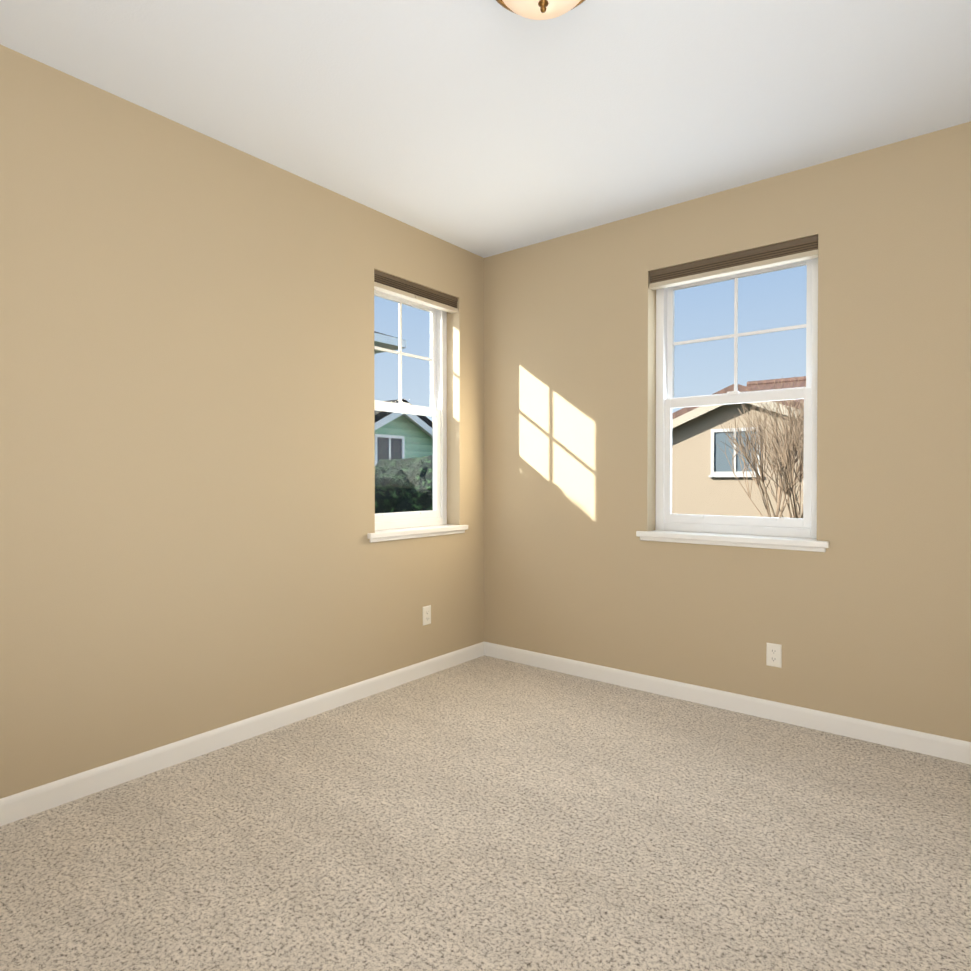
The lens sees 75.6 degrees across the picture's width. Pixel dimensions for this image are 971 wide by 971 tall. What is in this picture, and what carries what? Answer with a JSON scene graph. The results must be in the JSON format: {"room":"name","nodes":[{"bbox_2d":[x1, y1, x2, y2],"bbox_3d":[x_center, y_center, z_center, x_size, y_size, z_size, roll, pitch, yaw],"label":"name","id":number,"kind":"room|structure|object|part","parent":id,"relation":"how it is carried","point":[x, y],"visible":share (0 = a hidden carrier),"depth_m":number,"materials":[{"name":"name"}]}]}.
{"room":"empty bedroom","nodes":[
{"label":"empty bedroom","id":0,"kind":"room"},
{"bbox_2d":[0,44,483,798],"bbox_3d":[-1.349,-0.178,2.777,0.240,3.000,4.480,0,1,39],"label":"wall","id":1,"kind":"structure","parent":0,"point":[186,442],"depth_m":2.68,"materials":[{"name":"beige paint"}]},
{"bbox_2d":[0,642,483,825],"bbox_3d":[-1.249,1.127,2.711,0.013,0.090,4.000,0,1,39],"label":"baseboard","id":2,"kind":"structure","parent":1,"relation":"attached to","point":[27,803],"depth_m":2.73,"materials":[{"name":"white wood"}]},
{"bbox_2d":[374,290,446,529],"bbox_3d":[-0.518,-0.477,3.879,0.097,1.475,0.725,0,1,39],"label":"window","id":3,"kind":"structure","parent":1,"relation":"in","point":[441,359],"depth_m":4.09,"materials":[{"name":"white plastic"}]},
{"bbox_3d":[-0.529,-0.814,3.884,0.028,0.706,0.629,0,1,39],"label":"left window sash","id":4,"kind":"part","parent":3,"relation":"part of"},
{"bbox_3d":[-0.497,-0.149,3.866,0.038,0.722,0.629,0,1,39],"label":"left window sash","id":5,"kind":"part","parent":3,"relation":"part of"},
{"bbox_2d":[374,270,457,313],"bbox_3d":[-0.419,-1.166,3.793,0.060,0.092,0.717,0,1,39],"label":"window blind","id":6,"kind":"object","parent":3,"relation":"attached to","point":[402,288],"visible":0.81,"depth_m":3.76,"materials":[{"name":"brown wood"}]},
{"bbox_2d":[367,524,467,542],"bbox_3d":[-0.426,0.287,3.814,0.142,0.052,0.835,0,1,39],"label":"window sill","id":7,"kind":"structure","parent":1,"relation":"attached to","point":[401,533],"depth_m":3.73,"materials":[{"name":"white wood"}]},
{"bbox_2d":[423,605,430,625],"bbox_3d":[-0.357,0.795,3.834,0.007,0.114,0.070,0,1,39],"label":"electrical outlet","id":8,"kind":"object","parent":1,"relation":"attached to","point":[426,615],"visible":1,"depth_m":3.83,"materials":[{"name":"white plastic"}]},
{"bbox_2d":[0,655,970,970],"bbox_3d":[0.154,1.259,1.596,3.600,0.150,4.000,0,1,39],"label":"floor","id":9,"kind":"structure","parent":0,"point":[484,813],"depth_m":2.04,"materials":[{"name":"carpet"}]},
{"bbox_2d":[0,0,970,257],"bbox_3d":[0.154,-1.591,1.566,3.600,0.150,4.000,0,1,39],"label":"ceiling","id":10,"kind":"structure","parent":0,"point":[484,128],"depth_m":2.40,"materials":[{"name":"white paint"}]},
{"bbox_2d":[496,0,584,19],"bbox_3d":[0.166,-1.440,1.800,0.340,0.157,0.340,0,1,39],"label":"ceiling light fixture","id":11,"kind":"object","parent":10,"relation":"attached to","point":[540,9],"visible":1,"depth_m":1.84,"materials":[{"name":"white glass"}]},
{"bbox_2d":[484,121,970,741],"bbox_3d":[1.474,-0.183,3.240,3.600,3.000,0.240,0,1,39],"label":"wall","id":12,"kind":"structure","parent":0,"point":[866,615],"depth_m":3.10,"materials":[{"name":"beige paint"}]},
{"bbox_2d":[484,642,970,763],"bbox_3d":[1.394,1.123,3.155,3.540,0.090,0.013,0,1,39],"label":"baseboard","id":13,"kind":"structure","parent":12,"relation":"attached to","point":[957,750],"depth_m":3.17,"materials":[{"name":"white wood"}]},
{"bbox_2d":[636,530,828,551],"bbox_3d":[1.276,0.287,3.302,0.970,0.052,0.142,0,1,39],"label":"window sill","id":14,"kind":"structure","parent":12,"relation":"attached to","point":[787,543],"depth_m":3.22,"materials":[{"name":"white wood"}]},
{"bbox_2d":[655,258,817,538],"bbox_3d":[1.349,-0.472,3.385,0.860,1.465,0.097,0,1,39],"label":"window","id":15,"kind":"structure","parent":12,"relation":"in","point":[661,347],"depth_m":3.38,"materials":[{"name":"white plastic"}]},
{"bbox_2d":[649,235,817,289],"bbox_3d":[1.270,-1.155,3.279,0.852,0.092,0.060,0,1,39],"label":"window blind","id":16,"kind":"object","parent":15,"relation":"attached to","point":[798,250],"visible":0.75,"depth_m":3.23,"materials":[{"name":"brown wood"}]},
{"bbox_3d":[1.332,-0.146,3.367,0.764,0.716,0.038,0,1,39],"label":"right window sash","id":17,"kind":"part","parent":15,"relation":"part of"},
{"bbox_3d":[1.357,-0.807,3.393,0.764,0.700,0.028,0,1,39],"label":"right window sash","id":18,"kind":"part","parent":15,"relation":"part of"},
{"bbox_2d":[766,643,781,667],"bbox_3d":[1.437,0.846,3.122,0.070,0.114,0.007,0,1,39],"label":"electrical outlet","id":19,"kind":"object","parent":12,"relation":"attached to","point":[774,655],"visible":1,"depth_m":3.12,"materials":[{"name":"white plastic"}]},
{"label":"outside","id":20,"kind":"structure","parent":0,"visible":0},
{"bbox_3d":[-2.500,4.289,1.184,120.000,0.200,120.000,0,1,39],"label":"ground","id":21,"kind":"structure","parent":20,"visible":0},
{"bbox_2d":[374,331,432,465],"bbox_3d":[-8.885,-0.475,11.933,10.060,9.100,16.450,0,1,39],"label":"house","id":22,"kind":"structure","parent":21,"relation":"on","point":[408,431],"depth_m":13.30,"materials":[{"name":"green"}]},
{"bbox_2d":[375,455,432,530],"bbox_3d":[-0.780,1.888,7.224,1.493,4.474,1.773,0,1,39],"label":"hedge","id":23,"kind":"object","parent":21,"relation":"on","point":[386,475],"depth_m":6.66,"materials":[{"name":"green plant"}]},
{"bbox_2d":[672,376,813,538],"bbox_3d":[10.448,0.678,12.561,12.350,6.780,10.412,0,1,39],"label":"house","id":24,"kind":"structure","parent":21,"relation":"on","point":[708,420],"depth_m":11.18,"materials":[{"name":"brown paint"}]},
{"bbox_2d":[716,377,805,536],"bbox_3d":[4.444,1.333,8.056,2.925,5.567,3.604,0,1,39],"label":"bare tree","id":25,"kind":"object","parent":21,"relation":"on","point":[789,460],"depth_m":7.88,"materials":[{"name":"brown plant"}]}
]}

